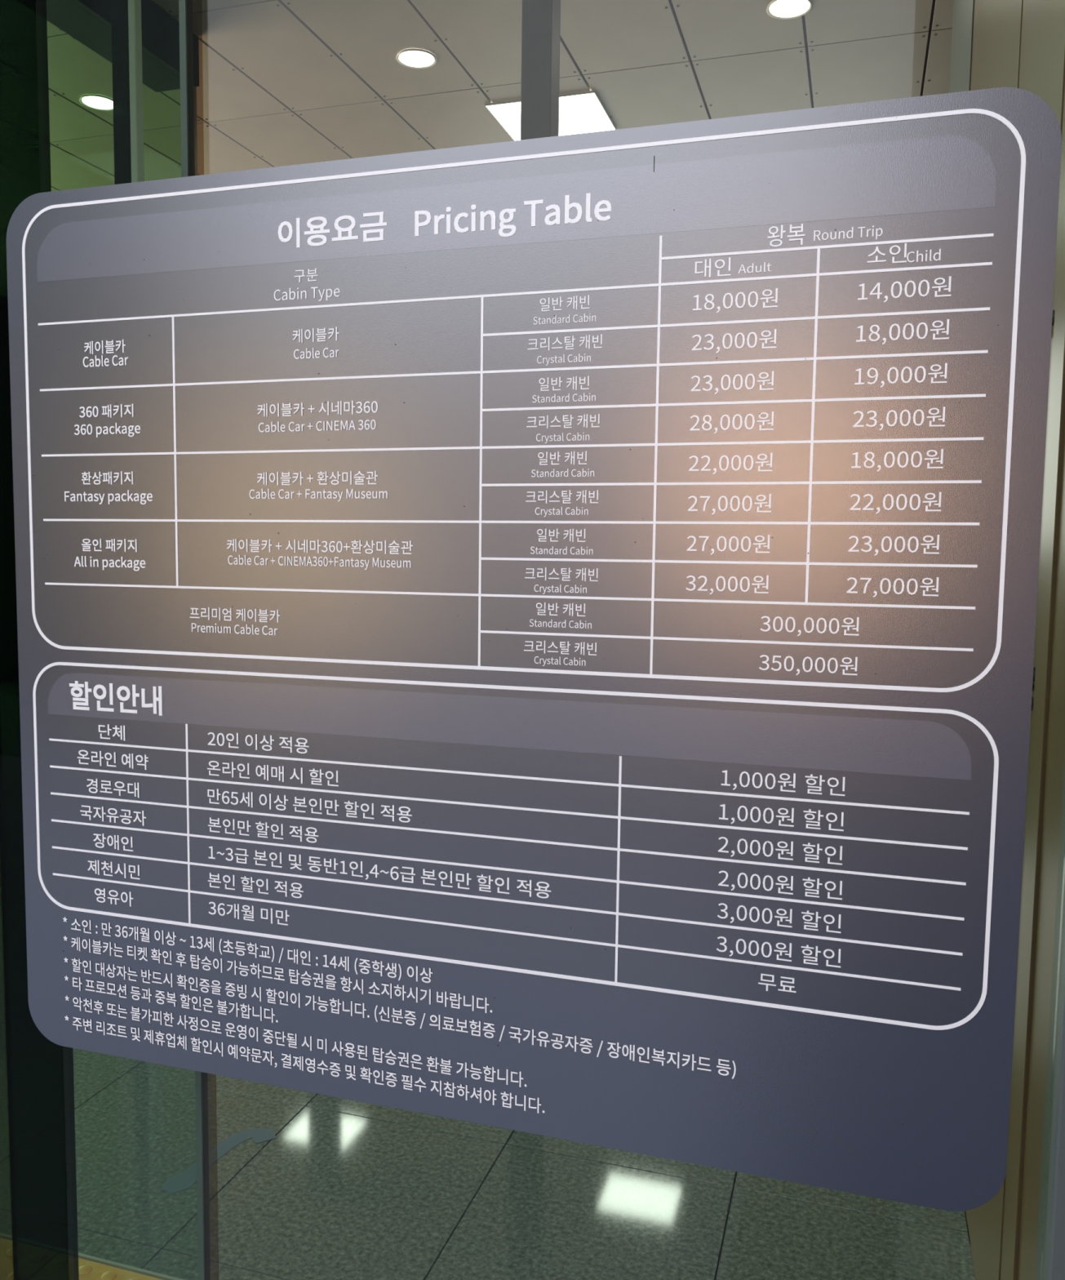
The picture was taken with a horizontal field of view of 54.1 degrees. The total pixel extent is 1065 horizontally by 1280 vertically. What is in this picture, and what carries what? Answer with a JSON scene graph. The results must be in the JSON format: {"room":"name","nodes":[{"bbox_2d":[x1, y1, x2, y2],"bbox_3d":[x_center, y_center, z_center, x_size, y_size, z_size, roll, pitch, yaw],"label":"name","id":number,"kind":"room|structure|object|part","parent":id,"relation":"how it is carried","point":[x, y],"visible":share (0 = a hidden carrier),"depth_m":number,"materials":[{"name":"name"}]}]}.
{"room":"cable car station","nodes":[
{"label":"cable car station","id":0,"kind":"room"},
{"bbox_2d":[46,0,953,191],"bbox_3d":[-0.838,-3.218,7.023,12.400,0.102,11.460,2,5,17],"label":"ceiling","id":1,"kind":"structure","parent":0,"point":[282,82],"depth_m":5.56,"materials":[{"name":"grey"}]},
{"bbox_3d":[-3.749,-3.255,7.441,0.572,0.024,1.128,2,5,17],"label":"panel","id":2,"kind":"part","parent":1,"relation":"part of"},
{"bbox_3d":[-2.752,-3.014,4.764,0.572,0.024,1.128,2,5,17],"label":"panel","id":3,"kind":"part","parent":1,"relation":"part of","materials":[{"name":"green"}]},
{"bbox_3d":[-2.971,-3.124,6.016,0.572,0.024,1.128,2,5,17],"label":"panel","id":4,"kind":"part","parent":1,"relation":"part of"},
{"bbox_3d":[-3.191,-3.232,7.268,0.572,0.024,1.128,2,5,17],"label":"panel","id":5,"kind":"part","parent":1,"relation":"part of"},
{"bbox_2d":[79,94,112,111],"bbox_3d":[-2.504,-3.101,6.025,0.212,0.008,0.212,2,5,17],"label":"recessed light","id":6,"kind":"object","parent":1,"relation":"in","point":[97,102],"visible":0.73,"depth_m":6.02,"materials":[{"name":"beige"}]},
{"bbox_3d":[-2.633,-3.211,7.095,0.572,0.024,1.128,2,5,17],"label":"panel","id":7,"kind":"part","parent":1,"relation":"part of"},
{"bbox_3d":[-2.413,-3.102,5.843,0.572,0.024,1.128,2,5,17],"label":"panel","id":8,"kind":"part","parent":1,"relation":"part of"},
{"bbox_3d":[-2.075,-3.190,6.922,0.572,0.024,1.128,2,5,17],"label":"panel","id":9,"kind":"part","parent":1,"relation":"part of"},
{"bbox_3d":[-1.636,-2.970,4.418,0.572,0.024,1.128,2,5,17],"label":"panel","id":10,"kind":"part","parent":1,"relation":"part of","materials":[{"name":"beige"}]},
{"bbox_3d":[-1.856,-3.079,5.670,0.572,0.024,1.128,2,5,17],"label":"panel","id":11,"kind":"part","parent":1,"relation":"part of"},
{"bbox_3d":[-1.298,-3.057,5.497,0.572,0.024,1.128,2,5,17],"label":"panel","id":12,"kind":"part","parent":1,"relation":"part of","materials":[{"name":"beige"}]},
{"bbox_3d":[-1.518,-3.167,6.749,0.572,0.024,1.128,2,5,17],"label":"panel","id":13,"kind":"part","parent":1,"relation":"part of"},
{"bbox_3d":[-0.960,-3.145,6.576,0.572,0.024,1.128,2,5,17],"label":"panel","id":14,"kind":"part","parent":1,"relation":"part of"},
{"bbox_3d":[-0.740,-3.036,5.324,0.572,0.024,1.128,2,5,17],"label":"panel","id":15,"kind":"part","parent":1,"relation":"part of","materials":[{"name":"beige metal"}]},
{"bbox_2d":[395,48,436,68],"bbox_3d":[-0.604,-3.026,5.436,0.212,0.008,0.212,2,5,17],"label":"recessed light","id":16,"kind":"object","parent":1,"relation":"in","point":[410,58],"visible":1,"depth_m":5.43,"materials":[{"name":"beige"}]},
{"bbox_3d":[-0.402,-3.123,6.403,0.572,0.024,1.128,2,5,17],"label":"panel","id":17,"kind":"part","parent":1,"relation":"part of","materials":[{"name":"beige metal"}]},
{"bbox_3d":[-0.182,-3.013,5.151,0.572,0.024,1.128,2,5,17],"label":"panel","id":18,"kind":"part","parent":1,"relation":"part of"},
{"bbox_3d":[0.156,-3.101,6.230,0.572,0.024,1.128,2,5,17],"label":"panel","id":19,"kind":"part","parent":1,"relation":"part of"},
{"bbox_2d":[484,90,617,140],"bbox_3d":[0.117,-3.075,6.141,0.650,0.012,0.544,2,5,17],"label":"ceiling light panel","id":20,"kind":"object","parent":1,"relation":"attached to","point":[584,112],"visible":0.73,"depth_m":6.10,"materials":[{"name":"beige plastic"}]},
{"bbox_3d":[0.376,-2.992,4.978,0.572,0.024,1.128,2,5,17],"label":"panel","id":21,"kind":"part","parent":1,"relation":"part of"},
{"bbox_3d":[0.714,-3.079,6.057,0.572,0.024,1.128,2,5,17],"label":"panel","id":22,"kind":"part","parent":1,"relation":"part of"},
{"bbox_3d":[0.934,-2.969,4.805,0.572,0.024,1.128,2,5,17],"label":"panel","id":23,"kind":"part","parent":1,"relation":"part of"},
{"bbox_3d":[1.272,-3.057,5.884,0.572,0.024,1.128,2,5,17],"label":"panel","id":24,"kind":"part","parent":1,"relation":"part of","materials":[{"name":"beige metal"}]},
{"bbox_2d":[766,0,813,19],"bbox_3d":[1.201,-2.955,4.876,0.212,0.008,0.212,2,5,17],"label":"recessed light","id":25,"kind":"object","parent":1,"relation":"in","point":[777,9],"visible":1,"depth_m":4.89,"materials":[{"name":"beige"}]},
{"bbox_3d":[1.830,-3.034,5.711,0.572,0.024,1.128,2,5,17],"label":"panel","id":26,"kind":"part","parent":1,"relation":"part of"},
{"bbox_3d":[1.491,-2.947,4.632,0.572,0.024,1.128,2,5,17],"label":"panel","id":27,"kind":"part","parent":1,"relation":"part of","materials":[{"name":"beige metal"}]},
{"bbox_3d":[2.388,-3.013,5.538,0.572,0.024,1.128,2,5,17],"label":"panel","id":28,"kind":"part","parent":1,"relation":"part of","materials":[{"name":"beige metal"}]},
{"bbox_3d":[2.049,-2.925,4.459,0.572,0.024,1.128,2,5,17],"label":"panel","id":29,"kind":"part","parent":1,"relation":"part of","materials":[{"name":"beige"}]},
{"bbox_2d":[72,1048,975,1279],"bbox_3d":[-0.928,0.905,7.257,12.400,0.081,11.285,2,5,17],"label":"floor","id":30,"kind":"structure","parent":0,"point":[344,1188],"depth_m":2.38,"materials":[{"name":"black tile"}]},
{"bbox_2d":[78,1257,163,1279],"bbox_3d":[-0.760,1.319,1.974,2.398,0.018,0.298,2,5,17],"label":"tactile paving","id":31,"kind":"object","parent":30,"relation":"on","point":[87,1269],"visible":0.31,"depth_m":2.14,"materials":[{"name":"yellow plastic"}]},
{"bbox_2d":[46,0,199,175],"bbox_3d":[-2.377,-0.876,3.678,0.258,4.033,3.715,2,5,17],"label":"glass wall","id":32,"kind":"structure","parent":30,"relation":"on","point":[88,22],"depth_m":4.89,"materials":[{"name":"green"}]},
{"bbox_2d":[111,0,144,184],"bbox_3d":[-1.514,-0.892,3.997,0.105,4.038,0.080,2,5,17],"label":"steel post","id":33,"kind":"object","parent":30,"relation":"on","point":[126,15],"visible":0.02,"depth_m":3.86,"materials":[{"name":"black metal"}]},
{"bbox_3d":[-1.530,-0.893,4.002,0.073,4.038,0.080,2,5,17],"label":"post","id":34,"kind":"part","parent":33,"relation":"part of","materials":[{"name":"black metal"}]},
{"bbox_2d":[161,1128,276,1193],"bbox_3d":[-0.770,1.267,2.558,0.099,0.001,0.321,4,6,35],"label":"floor sticker","id":35,"kind":"object","parent":30,"relation":"on","point":[184,1180],"visible":0.9,"depth_m":2.58,"materials":[{"name":"blue"}]},
{"bbox_2d":[520,0,560,139],"bbox_3d":[0.014,-0.889,4.191,0.123,4.038,0.120,2,5,17],"label":"column","id":36,"kind":"structure","parent":30,"relation":"on","point":[540,19],"depth_m":4.03,"materials":[{"name":"grey metal"}]},
{"bbox_2d":[949,0,1064,1279],"bbox_3d":[1.320,-0.755,2.815,0.244,4.040,3.340,2,5,17],"label":"wall","id":37,"kind":"structure","parent":0,"point":[1020,44],"depth_m":1.67,"materials":[{"name":"beige painted metal panels"}]},
{"bbox_2d":[0,0,1064,1279],"bbox_3d":[-0.724,-0.671,1.583,2.830,4.030,0.923,2,5,17],"label":"window","id":38,"kind":"structure","parent":37,"relation":"in","point":[38,1212],"depth_m":1.14,"materials":[{"name":"clear glass"}]},
{"bbox_3d":[-1.391,-0.644,1.338,1.704,3.900,0.008,2,5,17],"label":"glass pane","id":39,"kind":"part","parent":38,"relation":"part of","materials":[{"name":"glass"}]},
{"bbox_2d":[178,0,210,1279],"bbox_3d":[-0.763,-0.598,1.189,0.894,3.850,0.012,2,5,17],"label":"window frame","id":40,"kind":"structure","parent":38,"relation":"attached to","point":[185,6],"depth_m":1.15,"materials":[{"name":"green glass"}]},
{"bbox_2d":[5,87,1062,1211],"bbox_3d":[-0.078,0.011,0.972,0.993,0.906,0.004,2,5,17],"label":"price sign","id":41,"kind":"object","parent":38,"relation":"attached to","point":[536,636],"visible":1,"depth_m":0.94,"materials":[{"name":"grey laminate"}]},
{"bbox_3d":[0.467,-0.571,0.764,0.063,4.000,0.060,2,5,17],"label":"frame","id":42,"kind":"part","parent":38,"relation":"part of","materials":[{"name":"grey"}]},
{"bbox_3d":[1.564,-0.848,3.950,0.017,4.038,1.017,2,5,17],"label":"trim","id":43,"kind":"part","parent":37,"relation":"part of","materials":[{"name":"grey metal"}]},
{"bbox_3d":[1.295,-0.778,3.084,0.013,4.038,0.797,2,5,17],"label":"cladding panel","id":44,"kind":"part","parent":37,"relation":"part of","materials":[{"name":"brown metal"}]},
{"bbox_3d":[1.010,-0.704,2.175,0.013,4.038,0.187,2,5,17],"label":"cladding panel","id":45,"kind":"part","parent":37,"relation":"part of","materials":[{"name":"brown metal"}]},
{"bbox_3d":[1.106,-0.729,2.485,0.015,4.038,0.457,2,5,17],"label":"cladding panel","id":46,"kind":"part","parent":37,"relation":"part of","materials":[{"name":"brown metal"}]},
{"bbox_3d":[0.852,-0.663,1.670,0.013,4.038,0.060,2,5,17],"label":"cladding panel","id":47,"kind":"part","parent":37,"relation":"part of","materials":[{"name":"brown metal"}]},
{"bbox_3d":[0.823,-0.657,1.590,0.019,4.038,0.104,2,5,17],"label":"cladding panel","id":48,"kind":"part","parent":37,"relation":"part of","materials":[{"name":"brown metal"}]},
{"bbox_3d":[0.779,-0.644,1.438,0.013,4.038,0.207,2,5,17],"label":"cladding panel","id":49,"kind":"part","parent":37,"relation":"part of","materials":[{"name":"grey metal"}]}
]}

